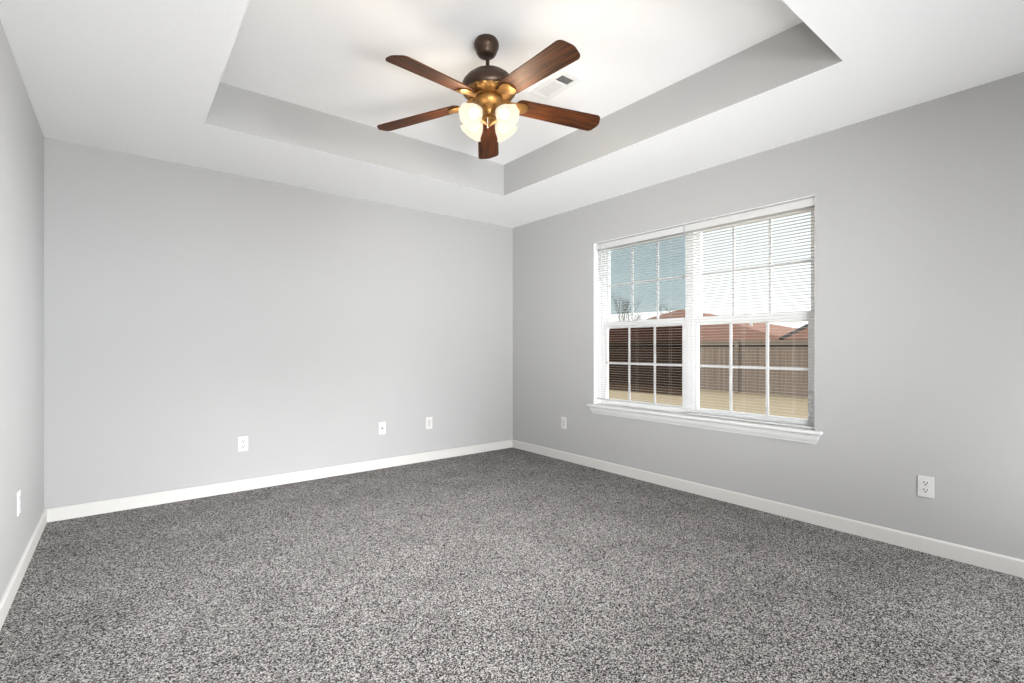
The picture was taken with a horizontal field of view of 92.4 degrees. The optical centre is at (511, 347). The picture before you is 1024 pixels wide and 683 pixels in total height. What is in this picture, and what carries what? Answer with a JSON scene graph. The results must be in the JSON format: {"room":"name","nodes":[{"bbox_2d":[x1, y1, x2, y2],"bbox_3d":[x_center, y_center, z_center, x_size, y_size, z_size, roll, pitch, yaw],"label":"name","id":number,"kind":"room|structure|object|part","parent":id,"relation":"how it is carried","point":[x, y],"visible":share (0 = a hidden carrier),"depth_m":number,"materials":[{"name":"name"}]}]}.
{"room":"empty bedroom","nodes":[
{"label":"empty bedroom","id":0,"kind":"room"},
{"bbox_2d":[0,20,43,599],"bbox_3d":[0.224,-0.391,-1.048,0.180,3.000,10.480,0,0,-38],"label":"wall","id":1,"kind":"structure","parent":0,"point":[21,135],"depth_m":2.34,"materials":[{"name":"grey paint"}]},
{"bbox_2d":[17,489,20,515],"bbox_3d":[-2.344,0.737,2.336,0.008,0.114,0.070,0,0,-38],"label":"electrical outlet","id":2,"kind":"object","parent":1,"relation":"attached to","point":[19,490],"visible":1,"depth_m":2.32,"materials":[{"name":"grey plastic"}]},
{"bbox_2d":[0,510,46,629],"bbox_3d":[-1.531,1.067,1.316,0.014,0.083,4.566,0,0,-38],"label":"baseboard","id":3,"kind":"structure","parent":1,"relation":"attached to","point":[9,594],"depth_m":2.33,"materials":[{"name":"white paint"}]},
{"bbox_2d":[44,138,512,508],"bbox_3d":[-1.534,-0.391,4.362,4.197,3.000,0.180,0,0,-38],"label":"wall","id":4,"kind":"structure","parent":0,"point":[190,311],"depth_m":3.83,"materials":[{"name":"grey paint"}]},
{"bbox_2d":[238,436,247,451],"bbox_3d":[-2.084,0.747,3.805,0.070,0.114,0.008,0,0,-38],"label":"electrical outlet","id":5,"kind":"object","parent":4,"relation":"attached to","point":[242,441],"visible":1,"depth_m":3.80,"materials":[{"name":"grey plastic"}]},
{"bbox_2d":[44,440,512,522],"bbox_3d":[-1.474,1.067,4.286,3.797,0.083,0.014,0,0,-38],"label":"baseboard","id":6,"kind":"structure","parent":4,"relation":"attached to","point":[119,504],"depth_m":3.82,"materials":[{"name":"white paint"}]},
{"bbox_2d":[378,422,385,434],"bbox_3d":[-1.190,0.742,4.510,0.070,0.114,0.016,0,0,-38],"label":"cable jack","id":7,"kind":"object","parent":4,"relation":"attached to","point":[381,425],"visible":1,"depth_m":4.51,"materials":[{"name":"grey plastic"}]},
{"bbox_2d":[426,417,431,428],"bbox_3d":[-0.813,0.741,4.816,0.070,0.114,0.007,0,0,-38],"label":"wall plate","id":8,"kind":"object","parent":4,"relation":"attached to","point":[428,419],"visible":1,"depth_m":4.81,"materials":[{"name":"grey plastic"}]},
{"bbox_2d":[0,447,1023,682],"bbox_3d":[1.718,1.209,0.267,4.197,0.200,10.680,0,0,-38],"label":"floor","id":9,"kind":"structure","parent":0,"point":[508,565],"depth_m":2.20,"materials":[{"name":"grey carpet"}]},
{"bbox_2d":[0,0,1023,227],"bbox_3d":[1.781,-1.611,0.188,3.797,0.560,10.480,0,0,-38],"label":"ceiling","id":10,"kind":"structure","parent":0,"point":[289,92],"depth_m":2.70,"materials":[{"name":"white paint"}]},
{"bbox_2d":[377,34,599,158],"bbox_3d":[-0.101,-1.353,2.521,1.235,0.496,1.200,0,0,-38],"label":"ceiling fan","id":11,"kind":"object","parent":10,"relation":"hanging from","point":[489,117],"visible":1,"depth_m":2.50,"materials":[{"name":"brown wood"}]},
{"bbox_3d":[-0.507,-1.249,2.681,0.499,0.006,0.132,-6,10,17],"label":"blade","id":12,"kind":"part","parent":11,"relation":"part of","materials":[{"name":"brown wood"}]},
{"bbox_3d":[-0.358,-1.240,2.239,0.132,0.006,0.499,14,15,33],"label":"blade","id":13,"kind":"part","parent":11,"relation":"part of","materials":[{"name":"brown wood"}]},
{"bbox_3d":[-0.198,-1.167,2.470,0.125,0.125,0.131,0,0,-38],"label":"lamp shade","id":14,"kind":"part","parent":11,"relation":"part of","materials":[{"name":"white glass"}]},
{"bbox_3d":[-0.211,-1.167,2.639,0.131,0.125,0.125,0,0,-38],"label":"lamp shade","id":15,"kind":"part","parent":11,"relation":"part of","materials":[{"name":"white glass"}]},
{"bbox_3d":[-0.187,-1.187,2.486,0.061,0.057,0.049,0,0,-38],"label":"bulb","id":16,"kind":"part","parent":11,"relation":"part of","materials":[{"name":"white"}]},
{"bbox_3d":[-0.143,-1.256,2.959,0.132,0.006,0.499,-12,-4,-3],"label":"blade","id":17,"kind":"part","parent":11,"relation":"part of","materials":[{"name":"brown wood"}]},
{"bbox_3d":[-0.044,-1.187,2.494,0.049,0.057,0.061,0,0,-38],"label":"bulb","id":18,"kind":"part","parent":11,"relation":"part of","materials":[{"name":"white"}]},
{"bbox_3d":[-0.042,-1.167,2.653,0.125,0.125,0.131,0,0,-38],"label":"lamp shade","id":19,"kind":"part","parent":11,"relation":"part of","materials":[{"name":"white glass"}]},
{"bbox_3d":[-0.028,-1.167,2.483,0.131,0.125,0.125,0,0,-38],"label":"lamp shade","id":20,"kind":"part","parent":11,"relation":"part of","materials":[{"name":"white glass"}]},
{"bbox_3d":[0.109,-1.266,2.240,0.132,0.006,0.499,15,-6,-36],"label":"blade","id":21,"kind":"part","parent":11,"relation":"part of","materials":[{"name":"brown wood"}]},
{"bbox_3d":[0.250,-1.270,2.690,0.499,0.006,0.132,3,-13,-19],"label":"blade","id":22,"kind":"part","parent":11,"relation":"part of","materials":[{"name":"brown wood"}]},
{"bbox_2d":[527,69,582,100],"bbox_3d":[0.260,-1.597,2.998,0.164,0.009,0.320,0,0,-38],"label":"ceiling vent","id":23,"kind":"object","parent":10,"relation":"in","point":[561,81],"visible":1,"depth_m":2.98,"materials":[{"name":"white metal"}]},
{"bbox_2d":[513,72,1023,559],"bbox_3d":[3.346,-0.391,1.431,0.200,3.000,10.480,0,0,-38],"label":"wall","id":24,"kind":"structure","parent":0,"point":[919,208],"depth_m":2.82,"materials":[{"name":"grey paint"}]},
{"bbox_2d":[561,417,565,428],"bbox_3d":[0.510,0.743,4.835,0.007,0.114,0.070,0,0,-38],"label":"wall plate","id":25,"kind":"object","parent":24,"relation":"attached to","point":[563,419],"visible":1,"depth_m":4.83,"materials":[{"name":"grey plastic"}]},
{"bbox_2d":[601,232,688,412],"bbox_3d":[1.149,-0.218,4.261,0.090,1.485,0.915,0,0,-38],"label":"window","id":26,"kind":"structure","parent":24,"relation":"in","point":[670,349],"depth_m":4.28,"materials":[{"name":"white plastic"}]},
{"bbox_2d":[596,226,684,408],"bbox_3d":[1.064,-0.236,4.190,0.041,1.430,0.901,0,0,-38],"label":"window blind","id":27,"kind":"object","parent":26,"relation":"attached to","point":[675,231],"visible":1,"depth_m":4.15,"materials":[{"name":"grey plastic"}]},
{"bbox_3d":[1.068,0.472,4.194,0.024,0.014,0.893,0,0,-38],"label":"rail","id":28,"kind":"part","parent":27,"relation":"part of","materials":[{"name":"grey plastic"}]},
{"bbox_3d":[1.128,0.131,4.254,0.034,0.734,0.865,0,0,-38],"label":"sash","id":29,"kind":"part","parent":26,"relation":"part of","materials":[{"name":"white plastic"}]},
{"bbox_3d":[1.162,-0.556,4.281,0.034,0.761,0.865,0,0,-38],"label":"sash","id":30,"kind":"part","parent":26,"relation":"part of","materials":[{"name":"glass"}]},
{"bbox_2d":[594,195,814,403],"bbox_3d":[1.401,-0.219,3.866,0.178,1.486,1.850,0,0,-38],"label":"trim","id":31,"kind":"structure","parent":24,"relation":"attached to","point":[597,328],"depth_m":4.54,"materials":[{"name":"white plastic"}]},
{"bbox_2d":[587,403,822,443],"bbox_3d":[1.354,0.564,3.829,0.156,0.085,1.940,0,0,-38],"label":"trim","id":32,"kind":"structure","parent":24,"relation":"attached to","point":[805,435],"depth_m":3.60,"materials":[{"name":"white paint"}]},
{"bbox_2d":[689,206,814,426],"bbox_3d":[1.723,-0.218,3.538,0.090,1.485,0.933,0,0,-38],"label":"window","id":33,"kind":"structure","parent":24,"relation":"in","point":[694,349],"depth_m":3.60,"materials":[{"name":"white plastic"}]},
{"bbox_2d":[684,197,814,428],"bbox_3d":[1.640,-0.216,3.474,0.030,1.469,0.921,0,0,-38],"label":"window blind","id":34,"kind":"object","parent":33,"relation":"attached to","point":[809,203],"visible":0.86,"depth_m":3.42,"materials":[{"name":"grey plastic"}]},
{"bbox_3d":[1.434,-0.206,3.734,0.028,1.429,0.001,0,0,-38],"label":"ladder cord","id":35,"kind":"part","parent":34,"relation":"part of","materials":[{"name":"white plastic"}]},
{"bbox_3d":[1.640,0.511,3.474,0.024,0.014,0.913,0,0,-38],"label":"rail","id":36,"kind":"part","parent":34,"relation":"part of","materials":[{"name":"grey plastic"}]},
{"bbox_3d":[1.703,0.131,3.530,0.034,0.734,0.857,0,0,-38],"label":"sash","id":37,"kind":"part","parent":33,"relation":"part of","materials":[{"name":"white plastic"}]},
{"bbox_3d":[1.737,-0.556,3.556,0.034,0.761,0.857,0,0,-38],"label":"sash","id":38,"kind":"part","parent":33,"relation":"part of","materials":[{"name":"white plastic"}]},
{"bbox_2d":[513,440,1023,577],"bbox_3d":[1.431,1.067,3.669,0.014,0.083,4.566,0,0,-38],"label":"baseboard","id":39,"kind":"structure","parent":24,"relation":"attached to","point":[980,558],"depth_m":3.06,"materials":[{"name":"white paint"}]},
{"bbox_2d":[918,475,933,498],"bbox_3d":[2.239,0.754,2.657,0.008,0.114,0.070,0,0,-38],"label":"electrical outlet","id":40,"kind":"object","parent":24,"relation":"attached to","point":[925,484],"visible":1,"depth_m":2.65,"materials":[{"name":"grey plastic"}]},
{"bbox_2d":[922,487,929,493],"bbox_3d":[2.237,0.773,2.656,0.003,0.029,0.033,0,0,-38],"label":"receptacle","id":41,"kind":"object","parent":40,"relation":"attached to","point":[925,490],"depth_m":2.65,"materials":[{"name":"white plastic"}]},
{"bbox_2d":[922,480,929,485],"bbox_3d":[2.237,0.735,2.656,0.003,0.029,0.033,0,0,-38],"label":"receptacle","id":42,"kind":"object","parent":40,"relation":"attached to","point":[924,482],"depth_m":2.65,"materials":[{"name":"white plastic"}]},
{"label":"outside","id":43,"kind":"structure","parent":0,"visible":0},
{"bbox_2d":[609,386,807,418],"bbox_3d":[16.381,3.129,38.552,66.390,3.200,100.000,0,0,-38],"label":"lawn","id":44,"kind":"structure","parent":43,"point":[752,397],"depth_m":13.90,"materials":[{"name":"beige plant"}]},
{"bbox_2d":[611,291,641,320],"bbox_3d":[9.621,-1.591,40.225,2.859,6.259,3.656,0,0,-38],"label":"bare tree","id":45,"kind":"object","parent":44,"relation":"on","point":[623,304],"visible":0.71,"depth_m":40.20,"materials":[{"name":"grey plant"}]},
{"bbox_2d":[634,299,674,319],"bbox_3d":[12.469,-1.369,42.233,4.067,5.800,2.504,0,0,7],"label":"bare tree","id":46,"kind":"object","parent":44,"relation":"on","point":[661,299],"visible":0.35,"depth_m":42.17,"materials":[{"name":"grey plant"}]},
{"bbox_2d":[648,310,797,385],"bbox_3d":[11.131,-0.337,26.985,11.000,3.731,12.943,0,0,-38],"label":"house","id":47,"kind":"structure","parent":44,"relation":"on","point":[755,331],"depth_m":22.35,"materials":[{"name":"red"}]},
{"bbox_2d":[700,339,807,396],"bbox_3d":[6.041,0.629,18.385,0.190,1.800,29.394,0,0,-38],"label":"wooden fence","id":48,"kind":"object","parent":44,"relation":"on","point":[719,354],"visible":0.12,"depth_m":16.06,"materials":[{"name":"brown wood"}]},
{"bbox_3d":[6.817,-0.051,17.434,0.023,0.059,2.440,0,0,-38],"label":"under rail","id":49,"kind":"part","parent":48,"relation":"part of","materials":[{"name":"brown wood"}]},
{"bbox_3d":[6.833,-0.160,17.447,0.115,0.158,2.440,0,0,-38],"label":"rail","id":50,"kind":"part","parent":48,"relation":"part of","materials":[{"name":"brown wood"}]},
{"bbox_3d":[6.838,0.649,17.453,0.030,1.700,2.444,0,0,-38],"label":"picket panel","id":51,"kind":"part","parent":48,"relation":"part of","materials":[{"name":"brown wood"}]},
{"bbox_3d":[7.516,0.629,16.431,0.070,1.800,0.120,0,0,-38],"label":"post","id":52,"kind":"part","parent":48,"relation":"part of","materials":[{"name":"brown wood"}]},
{"bbox_3d":[8.341,-0.051,15.516,0.023,0.059,2.440,0,0,-38],"label":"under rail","id":53,"kind":"part","parent":48,"relation":"part of","materials":[{"name":"brown wood"}]},
{"bbox_3d":[8.357,-0.160,15.529,0.115,0.158,2.440,0,0,-38],"label":"rail","id":54,"kind":"part","parent":48,"relation":"part of","materials":[{"name":"brown wood"}]},
{"bbox_3d":[8.362,0.649,15.535,0.031,1.700,2.444,0,0,-38],"label":"picket panel","id":55,"kind":"part","parent":48,"relation":"part of","materials":[{"name":"brown wood"}]},
{"bbox_2d":[779,324,807,339],"bbox_3d":[15.627,-0.045,16.130,9.462,3.148,9.138,0,0,-38],"label":"house","id":56,"kind":"structure","parent":44,"relation":"on","point":[802,332],"depth_m":16.75,"materials":[{"name":"red"}]}
]}

